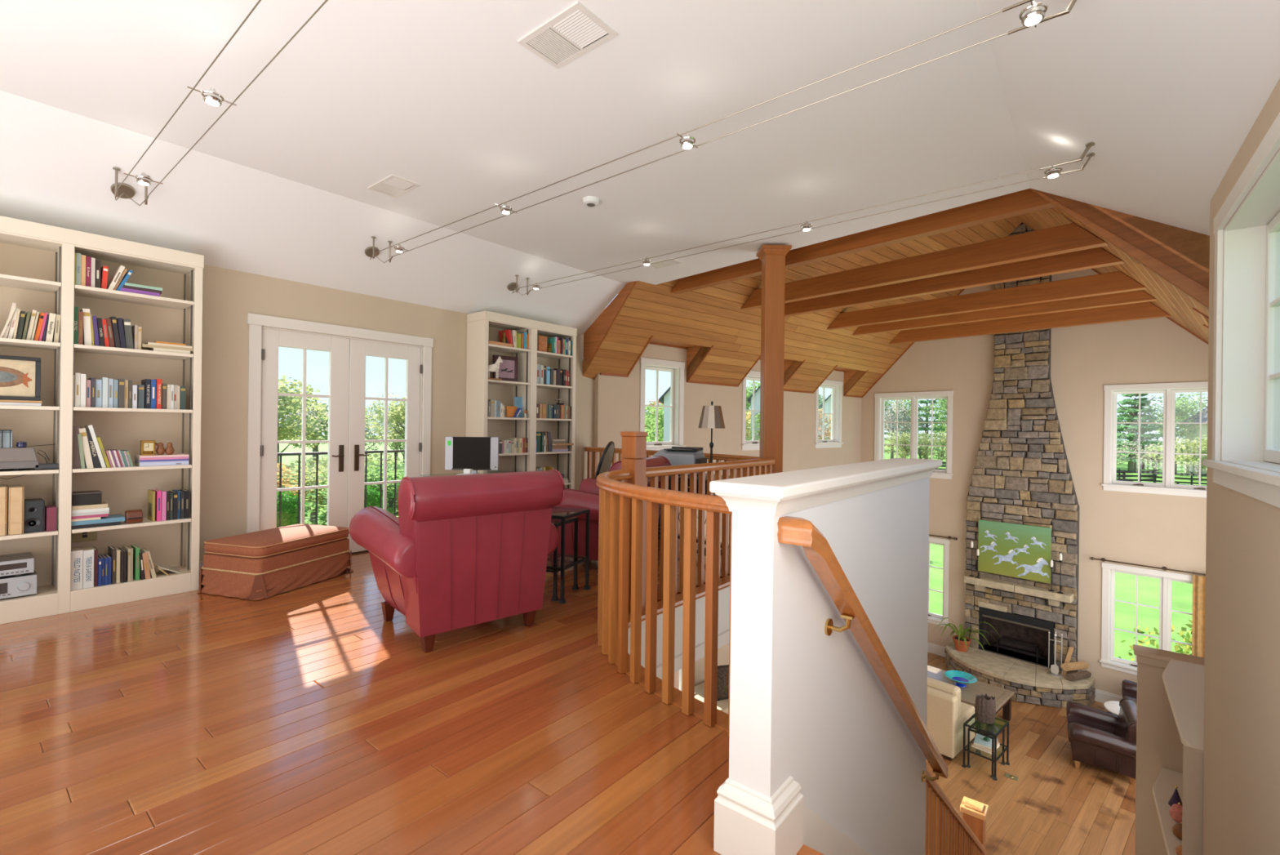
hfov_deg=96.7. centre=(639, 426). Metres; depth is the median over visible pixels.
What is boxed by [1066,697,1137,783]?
armchair
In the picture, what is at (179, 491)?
book
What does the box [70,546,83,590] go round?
book
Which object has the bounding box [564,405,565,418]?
book
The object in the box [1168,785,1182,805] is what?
paper cone
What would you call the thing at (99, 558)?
book
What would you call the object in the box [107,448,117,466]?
book
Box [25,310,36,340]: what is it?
book
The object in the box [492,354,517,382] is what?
framed photograph
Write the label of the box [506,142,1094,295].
light
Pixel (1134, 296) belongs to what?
ceiling beam
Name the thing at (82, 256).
book
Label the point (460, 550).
armchair
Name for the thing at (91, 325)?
book
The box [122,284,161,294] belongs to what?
book
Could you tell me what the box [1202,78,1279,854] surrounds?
wall
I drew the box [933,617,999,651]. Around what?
potted plant
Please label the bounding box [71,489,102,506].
storage box
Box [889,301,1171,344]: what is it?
ceiling beam
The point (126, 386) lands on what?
book
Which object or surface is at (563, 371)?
book
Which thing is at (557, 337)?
book
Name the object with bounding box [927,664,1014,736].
coffee table
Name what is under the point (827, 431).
tree
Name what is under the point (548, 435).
book
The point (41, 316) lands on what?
book
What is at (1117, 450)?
bush
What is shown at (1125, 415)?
tree
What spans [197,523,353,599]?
ottoman
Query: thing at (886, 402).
tree
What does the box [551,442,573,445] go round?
book
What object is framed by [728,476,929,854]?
wall
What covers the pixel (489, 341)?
book
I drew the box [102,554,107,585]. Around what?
book
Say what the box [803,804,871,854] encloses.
baseboard
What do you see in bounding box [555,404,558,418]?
book
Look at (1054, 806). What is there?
floor
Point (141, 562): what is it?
book
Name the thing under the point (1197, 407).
tree
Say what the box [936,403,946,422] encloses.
tree
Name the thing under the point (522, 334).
book
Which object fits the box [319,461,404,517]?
bush
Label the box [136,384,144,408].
book
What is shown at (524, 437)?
book
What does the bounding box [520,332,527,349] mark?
book
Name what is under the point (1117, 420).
tree
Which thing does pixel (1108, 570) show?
window
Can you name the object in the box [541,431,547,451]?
book
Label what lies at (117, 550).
book
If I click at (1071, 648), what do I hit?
log
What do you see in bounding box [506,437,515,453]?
book
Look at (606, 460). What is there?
pillow
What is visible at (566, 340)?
book
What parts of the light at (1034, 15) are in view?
bulb, bulb, bulb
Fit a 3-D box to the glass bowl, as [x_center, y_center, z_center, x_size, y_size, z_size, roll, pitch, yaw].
[4.989,3.953,8.857,0.450,0.136,0.450,1,0,39]
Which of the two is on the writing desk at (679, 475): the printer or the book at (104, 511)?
the printer
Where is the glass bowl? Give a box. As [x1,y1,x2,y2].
[944,670,977,687]
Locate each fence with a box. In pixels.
[935,462,1206,484]
[1116,468,1156,482]
[1118,479,1206,485]
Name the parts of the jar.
lid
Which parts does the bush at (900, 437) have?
stem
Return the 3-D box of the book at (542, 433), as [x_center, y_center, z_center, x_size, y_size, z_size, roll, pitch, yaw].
[-1.180,0.183,6.599,0.167,0.225,0.033,1,0,39]
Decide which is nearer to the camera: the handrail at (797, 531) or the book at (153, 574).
the handrail at (797, 531)
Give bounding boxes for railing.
[277,449,404,526]
[584,446,761,533]
[596,431,775,735]
[924,768,988,854]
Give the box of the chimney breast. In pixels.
[964,222,1079,673]
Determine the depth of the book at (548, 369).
6.60 m
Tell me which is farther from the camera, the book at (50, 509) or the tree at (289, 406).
the tree at (289, 406)
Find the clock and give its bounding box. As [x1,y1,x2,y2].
[139,440,155,455]
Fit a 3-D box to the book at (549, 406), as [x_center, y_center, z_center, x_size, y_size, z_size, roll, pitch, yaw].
[-1.108,-0.172,6.676,0.161,0.160,0.043,1,0,39]
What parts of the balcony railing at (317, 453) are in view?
rail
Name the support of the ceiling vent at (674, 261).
in the ceiling at (444, 97)
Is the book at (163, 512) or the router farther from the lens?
the book at (163, 512)
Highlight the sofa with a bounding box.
[926,676,974,760]
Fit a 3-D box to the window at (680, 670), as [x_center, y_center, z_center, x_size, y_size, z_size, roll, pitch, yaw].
[0.441,3.316,8.564,0.910,1.890,0.220,1,0,-42]
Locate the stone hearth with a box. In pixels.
[944,640,1095,707]
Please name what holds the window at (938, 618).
in the wall at (1148, 529)
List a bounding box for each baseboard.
[199,560,203,575]
[713,775,804,854]
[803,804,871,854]
[927,641,1122,702]
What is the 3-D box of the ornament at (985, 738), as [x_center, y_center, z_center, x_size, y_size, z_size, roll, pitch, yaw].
[4.557,4.098,7.478,0.080,0.052,0.080,1,0,39]
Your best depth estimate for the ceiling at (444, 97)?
3.10 m
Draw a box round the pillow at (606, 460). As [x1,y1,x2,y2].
[594,440,614,478]
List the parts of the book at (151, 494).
panel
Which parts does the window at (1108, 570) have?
sill, sash, sash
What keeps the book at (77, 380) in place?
on the bookcase at (37, 260)
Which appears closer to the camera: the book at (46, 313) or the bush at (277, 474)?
the book at (46, 313)
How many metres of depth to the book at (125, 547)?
3.79 m
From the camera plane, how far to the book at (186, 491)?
4.01 m
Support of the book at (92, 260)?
on the bookcase at (37, 260)
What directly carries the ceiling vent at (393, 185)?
in the ceiling at (444, 97)
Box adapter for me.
[456,468,473,475]
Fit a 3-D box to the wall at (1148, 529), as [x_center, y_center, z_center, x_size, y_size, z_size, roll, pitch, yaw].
[6.855,0.380,10.179,0.201,8.187,6.380,1,0,-42]
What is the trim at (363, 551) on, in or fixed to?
attached to the wall at (228, 295)
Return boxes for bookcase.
[0,215,204,624]
[465,310,577,488]
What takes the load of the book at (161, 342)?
on the book at (148, 343)
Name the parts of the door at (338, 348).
lever, handle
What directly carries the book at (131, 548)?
on the bookcase at (37, 260)
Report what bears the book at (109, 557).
on the bookcase at (37, 260)
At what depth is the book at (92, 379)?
3.63 m
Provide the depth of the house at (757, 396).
57.57 m
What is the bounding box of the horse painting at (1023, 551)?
[977,519,1051,582]
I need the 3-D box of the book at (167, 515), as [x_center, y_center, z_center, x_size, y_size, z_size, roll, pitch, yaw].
[-3.317,0.552,3.978,0.140,0.190,0.017,1,0,39]
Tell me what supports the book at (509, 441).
on the bookcase at (482, 326)
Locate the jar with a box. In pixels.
[16,440,26,447]
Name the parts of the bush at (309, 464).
stem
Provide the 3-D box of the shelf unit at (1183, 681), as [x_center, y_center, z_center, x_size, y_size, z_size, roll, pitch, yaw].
[3.571,3.059,3.441,0.665,2.750,1.685,1,0,39]
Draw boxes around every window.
[639,356,685,450]
[679,668,682,690]
[741,370,760,450]
[814,379,843,448]
[874,390,953,479]
[928,536,949,626]
[1099,561,1192,675]
[1101,381,1208,497]
[1202,112,1279,507]
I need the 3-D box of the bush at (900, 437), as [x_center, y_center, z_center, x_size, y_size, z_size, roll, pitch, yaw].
[37.041,3.653,78.525,6.835,6.311,8.031,1,0,-41]
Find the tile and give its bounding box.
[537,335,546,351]
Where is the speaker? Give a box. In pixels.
[23,497,44,533]
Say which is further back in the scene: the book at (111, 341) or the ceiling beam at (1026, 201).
the ceiling beam at (1026, 201)
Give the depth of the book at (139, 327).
3.81 m
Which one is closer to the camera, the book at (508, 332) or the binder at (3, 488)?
the binder at (3, 488)
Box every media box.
[42,507,44,531]
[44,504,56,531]
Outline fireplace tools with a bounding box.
[1047,631,1062,676]
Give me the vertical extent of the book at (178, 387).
0.165 m
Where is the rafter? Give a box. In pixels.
[1029,188,1208,308]
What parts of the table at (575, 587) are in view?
leg, shelf frame, frame, leg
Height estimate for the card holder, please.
0.087 m
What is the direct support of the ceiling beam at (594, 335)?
attached to the wall at (616, 398)
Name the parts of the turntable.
lid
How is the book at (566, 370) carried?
on the bookcase at (482, 326)
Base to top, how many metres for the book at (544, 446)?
0.191 m
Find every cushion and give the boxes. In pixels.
[203,524,349,555]
[927,676,960,718]
[957,701,974,731]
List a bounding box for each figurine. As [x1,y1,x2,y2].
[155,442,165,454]
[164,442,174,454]
[488,355,502,380]
[502,331,506,342]
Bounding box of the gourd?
[1172,822,1182,839]
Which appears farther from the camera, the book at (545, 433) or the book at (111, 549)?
the book at (545, 433)
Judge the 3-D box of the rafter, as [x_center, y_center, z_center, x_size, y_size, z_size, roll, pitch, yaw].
[3.123,-1.197,3.642,0.070,1.179,1.137,1,0,-42]
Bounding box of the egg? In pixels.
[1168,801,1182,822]
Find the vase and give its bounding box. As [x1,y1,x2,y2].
[974,693,995,724]
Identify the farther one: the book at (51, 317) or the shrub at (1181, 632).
the shrub at (1181, 632)
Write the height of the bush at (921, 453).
6.311 m
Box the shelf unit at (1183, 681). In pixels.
[1152,658,1204,854]
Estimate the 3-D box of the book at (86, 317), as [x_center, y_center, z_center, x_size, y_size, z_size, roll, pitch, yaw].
[-3.588,-0.630,3.678,0.189,0.236,0.046,1,0,39]
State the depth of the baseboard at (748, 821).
1.56 m
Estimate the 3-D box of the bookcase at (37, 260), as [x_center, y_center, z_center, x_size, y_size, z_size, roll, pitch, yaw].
[-3.844,-0.035,3.403,0.331,2.375,1.918,1,0,39]
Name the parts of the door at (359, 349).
handle, lever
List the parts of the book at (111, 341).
title panel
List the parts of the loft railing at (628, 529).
newel post, rail, rail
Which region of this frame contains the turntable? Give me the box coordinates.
[0,446,39,470]
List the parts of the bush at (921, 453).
stem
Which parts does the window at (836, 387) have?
sash, sill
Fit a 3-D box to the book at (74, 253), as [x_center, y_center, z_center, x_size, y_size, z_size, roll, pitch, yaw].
[-3.601,-0.987,3.613,0.140,0.205,0.010,1,0,39]
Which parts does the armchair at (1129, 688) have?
arm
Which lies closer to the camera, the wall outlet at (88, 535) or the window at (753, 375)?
the wall outlet at (88, 535)
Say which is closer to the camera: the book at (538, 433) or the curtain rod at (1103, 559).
the book at (538, 433)
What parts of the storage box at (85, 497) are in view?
lid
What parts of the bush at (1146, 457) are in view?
stem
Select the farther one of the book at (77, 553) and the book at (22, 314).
the book at (77, 553)
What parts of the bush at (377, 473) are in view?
stem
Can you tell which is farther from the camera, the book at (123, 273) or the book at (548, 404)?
the book at (548, 404)
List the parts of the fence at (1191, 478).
rail, rail, post, post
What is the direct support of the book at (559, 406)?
on the bookcase at (482, 326)
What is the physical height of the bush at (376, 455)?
4.466 m
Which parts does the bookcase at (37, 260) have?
shelf, shelf, shelf, shelf, shelf, panel, cornice, shelf, shelf, shelf, shelf, shelf, panel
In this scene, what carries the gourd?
on the shelf unit at (1183, 681)
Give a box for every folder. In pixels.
[152,562,181,573]
[152,563,168,574]
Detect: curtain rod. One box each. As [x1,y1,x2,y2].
[928,533,957,540]
[1088,556,1205,575]
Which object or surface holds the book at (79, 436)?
on the bookcase at (37, 260)
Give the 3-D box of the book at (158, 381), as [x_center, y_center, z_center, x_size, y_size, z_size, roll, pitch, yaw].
[-3.350,-0.221,3.939,0.179,0.205,0.025,1,0,39]
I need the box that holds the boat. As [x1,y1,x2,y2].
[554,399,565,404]
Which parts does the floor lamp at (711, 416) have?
lamp shade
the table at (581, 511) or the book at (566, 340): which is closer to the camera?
the table at (581, 511)
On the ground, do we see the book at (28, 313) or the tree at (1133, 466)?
the tree at (1133, 466)
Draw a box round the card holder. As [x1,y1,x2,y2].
[124,509,142,523]
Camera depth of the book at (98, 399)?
3.66 m
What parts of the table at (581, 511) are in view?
leg, shelf frame, frame, leg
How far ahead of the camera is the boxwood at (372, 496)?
6.23 m
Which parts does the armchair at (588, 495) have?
leg, arm, arm, backrest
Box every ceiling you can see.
[0,0,1279,334]
[582,206,1209,395]
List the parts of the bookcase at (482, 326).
panel, shelf, shelf, shelf, shelf, panel, panel, cornice, shelf, shelf, shelf, shelf, panel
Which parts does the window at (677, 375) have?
sash, sill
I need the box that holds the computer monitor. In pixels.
[444,436,498,474]
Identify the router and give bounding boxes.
[26,444,58,469]
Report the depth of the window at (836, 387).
11.71 m
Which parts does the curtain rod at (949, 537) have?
rod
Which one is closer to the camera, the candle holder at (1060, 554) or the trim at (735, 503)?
the trim at (735, 503)
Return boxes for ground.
[279,435,1206,661]
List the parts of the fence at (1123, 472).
post, rail, rail, rail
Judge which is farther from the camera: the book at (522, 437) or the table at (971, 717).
the table at (971, 717)
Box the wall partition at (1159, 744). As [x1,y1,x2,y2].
[1134,662,1184,854]
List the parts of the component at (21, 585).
volume knob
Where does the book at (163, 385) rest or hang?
on the bookcase at (37, 260)
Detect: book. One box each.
[0,306,16,337]
[0,400,42,403]
[2,302,16,337]
[6,307,19,338]
[12,309,20,338]
[15,311,25,339]
[21,311,31,339]
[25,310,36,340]
[30,311,39,340]
[33,312,44,340]
[38,312,47,341]
[41,314,48,341]
[44,312,56,342]
[52,314,60,342]
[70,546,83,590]
[71,425,80,468]
[71,501,107,510]
[71,506,109,513]
[71,510,109,515]
[71,513,108,519]
[71,513,124,525]
[71,516,100,521]
[71,521,119,528]
[72,374,75,406]
[73,306,78,344]
[73,372,79,406]
[74,253,75,284]
[75,253,80,284]
[77,311,83,344]
[77,433,84,468]
[78,427,93,467]
[79,308,92,345]
[80,254,85,285]
[80,373,85,407]
[80,545,93,588]
[84,424,106,467]
[85,256,90,286]
[85,379,90,407]
[85,428,101,467]
[88,377,95,407]
[89,314,93,345]
[90,257,95,287]
[90,546,97,586]
[91,315,99,346]
[94,259,101,288]
[94,379,102,407]
[96,317,104,346]
[96,436,111,467]
[97,554,104,585]
[97,555,101,586]
[99,377,107,407]
[100,265,108,288]
[102,319,109,346]
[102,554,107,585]
[104,449,112,466]
[104,553,111,584]
[105,318,115,346]
[106,265,124,289]
[106,449,115,466]
[107,378,113,407]
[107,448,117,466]
[107,545,115,583]
[108,316,120,347]
[109,448,120,466]
[112,379,118,408]
[112,448,123,466]
[113,268,127,290]
[114,448,125,466]
[115,269,133,290]
[115,317,125,348]
[115,546,119,582]
[117,378,124,408]
[118,547,124,582]
[120,287,159,296]
[120,449,128,466]
[120,547,126,582]
[121,449,130,466]
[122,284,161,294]
[122,318,133,348]
[122,544,130,581]
[123,449,133,466]
[124,282,162,291]
[124,380,128,408]
[127,545,133,580]
[128,380,132,408]
[130,543,139,580]
[131,324,137,349]
[132,385,137,408]
[134,456,189,460]
[134,458,188,462]
[134,460,188,463]
[134,462,188,466]
[135,453,189,457]
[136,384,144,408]
[137,326,142,349]
[138,550,145,579]
[139,548,150,578]
[140,547,156,577]
[141,343,193,351]
[141,378,151,408]
[144,342,192,348]
[146,488,155,521]
[147,347,190,353]
[150,379,155,408]
[151,488,161,520]
[152,341,185,345]
[154,378,161,408]
[160,489,166,520]
[161,383,166,408]
[165,491,169,519]
[166,384,170,408]
[166,490,173,519]
[168,490,177,519]
[169,384,173,408]
[172,488,180,519]
[173,384,177,408]
[176,386,180,408]
[177,488,184,518]
[179,386,185,409]
[179,488,189,518]
[488,340,512,346]
[488,399,494,417]
[488,401,490,417]
[494,400,496,417]
[496,400,500,417]
[498,329,513,346]
[498,439,508,453]
[498,440,502,453]
[500,403,502,417]
[502,404,504,417]
[502,440,503,453]
[503,440,506,453]
[505,405,516,417]
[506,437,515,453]
[508,440,511,453]
[511,329,515,347]
[511,440,513,453]
[512,408,521,417]
[513,396,523,417]
[515,330,517,347]
[515,437,518,453]
[516,333,520,348]
[518,437,522,453]
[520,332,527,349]
[520,333,524,348]
[522,437,524,453]
[524,437,525,452]
[525,437,528,452]
[526,333,528,349]
[536,403,539,417]
[536,431,541,452]
[537,364,539,383]
[539,364,543,383]
[539,404,542,417]
[539,431,551,451]
[540,432,544,452]
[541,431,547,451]
[542,404,546,417]
[543,365,546,384]
[543,435,546,452]
[544,466,553,470]
[546,337,555,353]
[546,366,550,384]
[546,404,547,417]
[547,404,551,418]
[547,404,553,418]
[548,336,556,353]
[550,368,553,384]
[551,439,565,440]
[551,440,567,443]
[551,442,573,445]
[551,444,567,448]
[551,448,568,451]
[553,368,559,385]
[553,369,555,385]
[553,404,555,418]
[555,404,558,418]
[556,337,558,353]
[558,337,563,354]
[558,339,560,353]
[558,404,560,418]
[560,368,562,385]
[560,404,564,418]
[562,369,565,386]
[564,337,568,355]
[564,338,565,354]
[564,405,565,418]
[565,369,567,386]
[565,405,568,418]
[567,340,570,355]
[567,370,569,386]
[568,405,570,418]
[570,340,572,355]
[971,742,999,754]
[972,739,998,751]
[973,733,997,749]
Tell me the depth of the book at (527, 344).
6.37 m
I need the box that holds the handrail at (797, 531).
[777,515,948,782]
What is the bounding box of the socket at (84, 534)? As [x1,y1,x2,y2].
[82,531,87,537]
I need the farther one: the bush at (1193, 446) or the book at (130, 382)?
the bush at (1193, 446)
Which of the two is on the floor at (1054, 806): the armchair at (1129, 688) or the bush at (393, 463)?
the armchair at (1129, 688)
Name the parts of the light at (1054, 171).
bulb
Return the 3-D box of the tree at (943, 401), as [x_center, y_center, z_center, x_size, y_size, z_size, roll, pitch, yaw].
[53.139,-0.472,95.252,11.625,12.563,9.894,1,0,-25]
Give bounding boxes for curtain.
[1191,571,1205,657]
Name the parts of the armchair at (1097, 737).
leg, arm, arm, backrest, leg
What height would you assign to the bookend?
0.140 m
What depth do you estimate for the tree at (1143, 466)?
79.20 m
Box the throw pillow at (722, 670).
[716,664,728,700]
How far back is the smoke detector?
4.25 m
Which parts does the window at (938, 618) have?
sash, sill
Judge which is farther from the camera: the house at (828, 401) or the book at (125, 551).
the house at (828, 401)
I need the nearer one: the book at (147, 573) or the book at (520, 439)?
the book at (147, 573)
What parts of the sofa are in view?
seat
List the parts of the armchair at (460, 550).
arm, leg, leg, leg, arm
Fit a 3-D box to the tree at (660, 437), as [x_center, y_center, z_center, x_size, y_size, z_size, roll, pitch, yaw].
[3.605,1.355,49.213,7.261,7.692,6.050,1,0,-2]
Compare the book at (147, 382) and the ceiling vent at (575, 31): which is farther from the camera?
the book at (147, 382)
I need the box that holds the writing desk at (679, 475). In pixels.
[657,473,736,547]
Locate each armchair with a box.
[349,469,564,652]
[549,455,671,566]
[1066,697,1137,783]
[1121,679,1137,702]
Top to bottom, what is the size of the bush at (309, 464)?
4.466 m
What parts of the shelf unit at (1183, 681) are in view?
panel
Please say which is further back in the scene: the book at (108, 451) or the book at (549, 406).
the book at (549, 406)
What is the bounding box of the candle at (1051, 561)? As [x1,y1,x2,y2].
[1049,559,1053,566]
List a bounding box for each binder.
[0,484,7,535]
[5,484,24,534]
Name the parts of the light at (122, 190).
bulb, bulb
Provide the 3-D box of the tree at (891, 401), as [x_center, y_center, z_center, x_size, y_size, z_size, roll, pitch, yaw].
[45.094,-0.010,95.529,9.748,11.442,11.454,1,0,-36]
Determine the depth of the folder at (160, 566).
3.98 m
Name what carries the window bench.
on the floor at (1054, 806)
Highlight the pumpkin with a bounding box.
[1175,844,1182,854]
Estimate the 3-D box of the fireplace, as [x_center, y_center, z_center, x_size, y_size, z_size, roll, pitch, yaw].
[6.623,3.701,10.041,0.050,0.780,1.130,1,0,-42]
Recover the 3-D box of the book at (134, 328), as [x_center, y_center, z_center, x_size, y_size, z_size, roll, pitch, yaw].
[-3.420,-0.594,3.845,0.152,0.165,0.015,1,0,39]
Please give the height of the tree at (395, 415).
7.732 m
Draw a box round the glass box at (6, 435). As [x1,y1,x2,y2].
[0,429,12,447]
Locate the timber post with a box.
[755,244,791,473]
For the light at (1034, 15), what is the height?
0.178 m
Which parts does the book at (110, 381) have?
title panel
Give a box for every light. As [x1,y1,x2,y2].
[110,0,328,205]
[364,0,1076,262]
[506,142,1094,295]
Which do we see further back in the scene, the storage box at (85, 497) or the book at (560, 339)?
the book at (560, 339)
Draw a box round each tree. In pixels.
[277,374,327,468]
[277,382,328,439]
[283,389,328,464]
[305,408,371,448]
[317,409,404,450]
[364,392,405,462]
[364,401,405,471]
[644,399,663,438]
[644,402,663,441]
[644,404,663,441]
[745,410,751,439]
[745,410,759,439]
[745,424,757,439]
[746,380,759,439]
[754,412,759,439]
[754,415,831,439]
[817,394,825,426]
[817,408,831,439]
[825,396,899,423]
[884,399,946,457]
[884,400,910,458]
[884,412,898,452]
[890,404,933,433]
[900,408,924,448]
[917,399,946,458]
[928,404,946,457]
[929,398,946,434]
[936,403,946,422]
[1116,393,1177,471]
[1116,398,1160,470]
[1116,420,1125,454]
[1118,397,1162,469]
[1142,391,1208,472]
[1155,397,1204,437]
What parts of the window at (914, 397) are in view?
sash, sash, sill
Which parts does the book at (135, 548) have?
title panel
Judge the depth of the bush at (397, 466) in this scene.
31.60 m
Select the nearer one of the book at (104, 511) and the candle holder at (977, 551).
the book at (104, 511)
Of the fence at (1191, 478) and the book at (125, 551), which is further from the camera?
the fence at (1191, 478)
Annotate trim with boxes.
[246,312,433,533]
[351,550,368,554]
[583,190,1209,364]
[600,268,1208,397]
[607,533,824,854]
[627,586,729,679]
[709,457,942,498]
[715,466,938,516]
[1133,644,1204,668]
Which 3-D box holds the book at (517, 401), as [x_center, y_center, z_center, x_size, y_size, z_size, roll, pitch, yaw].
[-1.342,-0.212,6.446,0.038,0.235,0.200,1,0,39]
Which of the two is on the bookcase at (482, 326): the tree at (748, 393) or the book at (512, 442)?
the book at (512, 442)
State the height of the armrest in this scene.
0.123 m
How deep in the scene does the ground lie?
18.13 m
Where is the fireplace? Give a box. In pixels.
[978,606,1054,667]
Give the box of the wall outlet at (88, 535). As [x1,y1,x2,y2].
[71,530,97,542]
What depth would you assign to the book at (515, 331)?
6.26 m
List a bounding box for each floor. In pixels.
[0,537,729,854]
[674,651,1135,854]
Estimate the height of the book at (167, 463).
0.020 m
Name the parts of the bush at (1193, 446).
stem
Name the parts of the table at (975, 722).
leg, leg, frame, leg, leg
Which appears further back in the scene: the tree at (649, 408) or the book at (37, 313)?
the tree at (649, 408)
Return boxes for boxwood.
[276,490,307,527]
[364,484,382,508]
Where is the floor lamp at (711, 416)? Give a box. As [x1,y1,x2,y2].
[697,400,724,554]
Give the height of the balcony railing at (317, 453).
0.975 m
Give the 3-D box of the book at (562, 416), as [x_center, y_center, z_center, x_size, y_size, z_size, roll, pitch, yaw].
[-0.995,-0.173,6.840,0.189,0.165,0.043,1,0,39]
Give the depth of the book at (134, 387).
3.79 m
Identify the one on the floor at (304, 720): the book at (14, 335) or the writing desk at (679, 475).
the writing desk at (679, 475)
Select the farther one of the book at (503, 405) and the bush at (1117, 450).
the bush at (1117, 450)
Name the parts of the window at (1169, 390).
sash, sill, sash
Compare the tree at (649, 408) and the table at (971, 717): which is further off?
the tree at (649, 408)
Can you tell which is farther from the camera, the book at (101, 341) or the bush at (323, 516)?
the bush at (323, 516)
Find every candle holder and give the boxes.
[968,541,974,576]
[974,548,980,577]
[1048,559,1054,591]
[1057,551,1063,593]
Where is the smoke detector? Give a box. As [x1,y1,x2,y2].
[582,195,599,207]
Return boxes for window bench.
[694,681,728,713]
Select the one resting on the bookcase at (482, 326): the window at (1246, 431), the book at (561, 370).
the book at (561, 370)
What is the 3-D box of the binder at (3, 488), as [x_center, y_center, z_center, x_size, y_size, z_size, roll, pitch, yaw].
[-3.876,0.497,3.349,0.249,0.285,0.192,1,0,39]
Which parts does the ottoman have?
braid trim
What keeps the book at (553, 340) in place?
on the bookcase at (482, 326)
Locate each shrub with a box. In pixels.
[1118,620,1191,661]
[1173,619,1191,653]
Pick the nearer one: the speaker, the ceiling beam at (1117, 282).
the speaker
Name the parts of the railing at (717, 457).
rail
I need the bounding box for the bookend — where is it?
[546,342,552,352]
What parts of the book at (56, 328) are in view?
title panel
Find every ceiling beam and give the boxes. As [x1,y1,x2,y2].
[671,188,1055,293]
[741,222,1108,310]
[784,247,1124,316]
[826,271,1146,329]
[852,289,1156,335]
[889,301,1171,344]
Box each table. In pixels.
[546,506,590,604]
[546,516,578,600]
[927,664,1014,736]
[961,712,1009,780]
[966,719,1005,777]
[1103,700,1119,715]
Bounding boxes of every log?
[1060,661,1088,671]
[1061,645,1074,675]
[1066,670,1091,680]
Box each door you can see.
[259,328,349,530]
[347,338,422,552]
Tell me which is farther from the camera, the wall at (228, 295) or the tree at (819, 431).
the tree at (819, 431)
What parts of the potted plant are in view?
pot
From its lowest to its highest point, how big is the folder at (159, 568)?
0.145 m
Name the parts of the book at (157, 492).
title panel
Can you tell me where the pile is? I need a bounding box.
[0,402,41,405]
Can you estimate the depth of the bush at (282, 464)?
24.39 m
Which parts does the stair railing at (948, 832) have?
newel post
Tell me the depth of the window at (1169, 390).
8.80 m
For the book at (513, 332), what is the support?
on the bookcase at (482, 326)
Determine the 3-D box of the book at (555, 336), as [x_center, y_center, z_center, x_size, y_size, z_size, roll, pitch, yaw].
[-1.055,-0.953,6.749,0.178,0.200,0.019,1,0,39]
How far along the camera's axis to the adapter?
4.94 m
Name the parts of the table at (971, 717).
leg, leg, frame, shelf frame, leg, leg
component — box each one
[0,551,34,576]
[0,569,36,599]
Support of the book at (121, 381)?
on the bookcase at (37, 260)
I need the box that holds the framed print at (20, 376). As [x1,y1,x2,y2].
[0,355,40,400]
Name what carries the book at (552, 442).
on the book at (556, 444)
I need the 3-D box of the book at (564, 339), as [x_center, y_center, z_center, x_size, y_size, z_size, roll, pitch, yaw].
[-0.971,-0.947,6.869,0.183,0.190,0.032,1,0,39]
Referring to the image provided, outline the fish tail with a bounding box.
[22,372,32,387]
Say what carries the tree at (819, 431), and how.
on the ground
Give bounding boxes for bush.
[276,462,322,501]
[276,466,297,488]
[276,472,311,500]
[277,459,388,512]
[284,454,327,521]
[297,460,404,524]
[305,448,404,488]
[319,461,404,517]
[369,458,404,477]
[377,462,404,475]
[884,430,940,457]
[891,431,946,458]
[932,430,946,460]
[1116,440,1142,467]
[1120,440,1204,474]
[1146,433,1207,480]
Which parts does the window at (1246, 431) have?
sill, sash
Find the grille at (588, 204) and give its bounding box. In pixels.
[586,203,595,206]
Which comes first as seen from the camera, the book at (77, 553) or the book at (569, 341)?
the book at (77, 553)
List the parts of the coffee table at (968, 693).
frame, leg, leg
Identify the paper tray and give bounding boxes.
[663,446,702,450]
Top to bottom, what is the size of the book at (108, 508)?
0.018 m
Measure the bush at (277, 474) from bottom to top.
4.466 m
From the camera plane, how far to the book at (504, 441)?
6.15 m
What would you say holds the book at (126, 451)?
on the bookcase at (37, 260)
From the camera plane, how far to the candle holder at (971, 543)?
10.45 m
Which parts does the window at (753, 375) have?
sill, sash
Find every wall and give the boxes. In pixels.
[199,264,594,560]
[593,343,861,685]
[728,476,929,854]
[740,360,760,384]
[860,268,1208,695]
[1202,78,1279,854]
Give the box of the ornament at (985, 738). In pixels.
[982,736,990,741]
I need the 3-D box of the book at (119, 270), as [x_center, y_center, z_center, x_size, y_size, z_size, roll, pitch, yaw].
[-3.478,-0.966,3.764,0.168,0.181,0.084,1,0,39]
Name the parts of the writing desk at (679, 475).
leg, drawer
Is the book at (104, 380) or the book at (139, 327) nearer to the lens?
the book at (104, 380)
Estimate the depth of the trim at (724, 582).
2.60 m
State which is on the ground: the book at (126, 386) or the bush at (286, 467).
the bush at (286, 467)
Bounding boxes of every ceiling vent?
[367,173,421,197]
[517,1,617,69]
[649,257,683,268]
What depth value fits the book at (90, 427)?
3.66 m
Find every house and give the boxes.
[658,386,670,441]
[746,386,759,439]
[819,394,831,435]
[1180,407,1207,474]
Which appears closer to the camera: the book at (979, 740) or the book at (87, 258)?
the book at (87, 258)
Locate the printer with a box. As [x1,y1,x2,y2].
[653,446,706,475]
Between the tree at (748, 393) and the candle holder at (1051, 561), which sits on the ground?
the tree at (748, 393)
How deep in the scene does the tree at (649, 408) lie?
51.82 m
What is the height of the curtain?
2.328 m
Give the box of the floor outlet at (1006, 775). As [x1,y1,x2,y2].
[1004,772,1018,780]
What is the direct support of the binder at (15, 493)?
on the bookcase at (37, 260)
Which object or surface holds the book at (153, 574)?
on the bookcase at (37, 260)

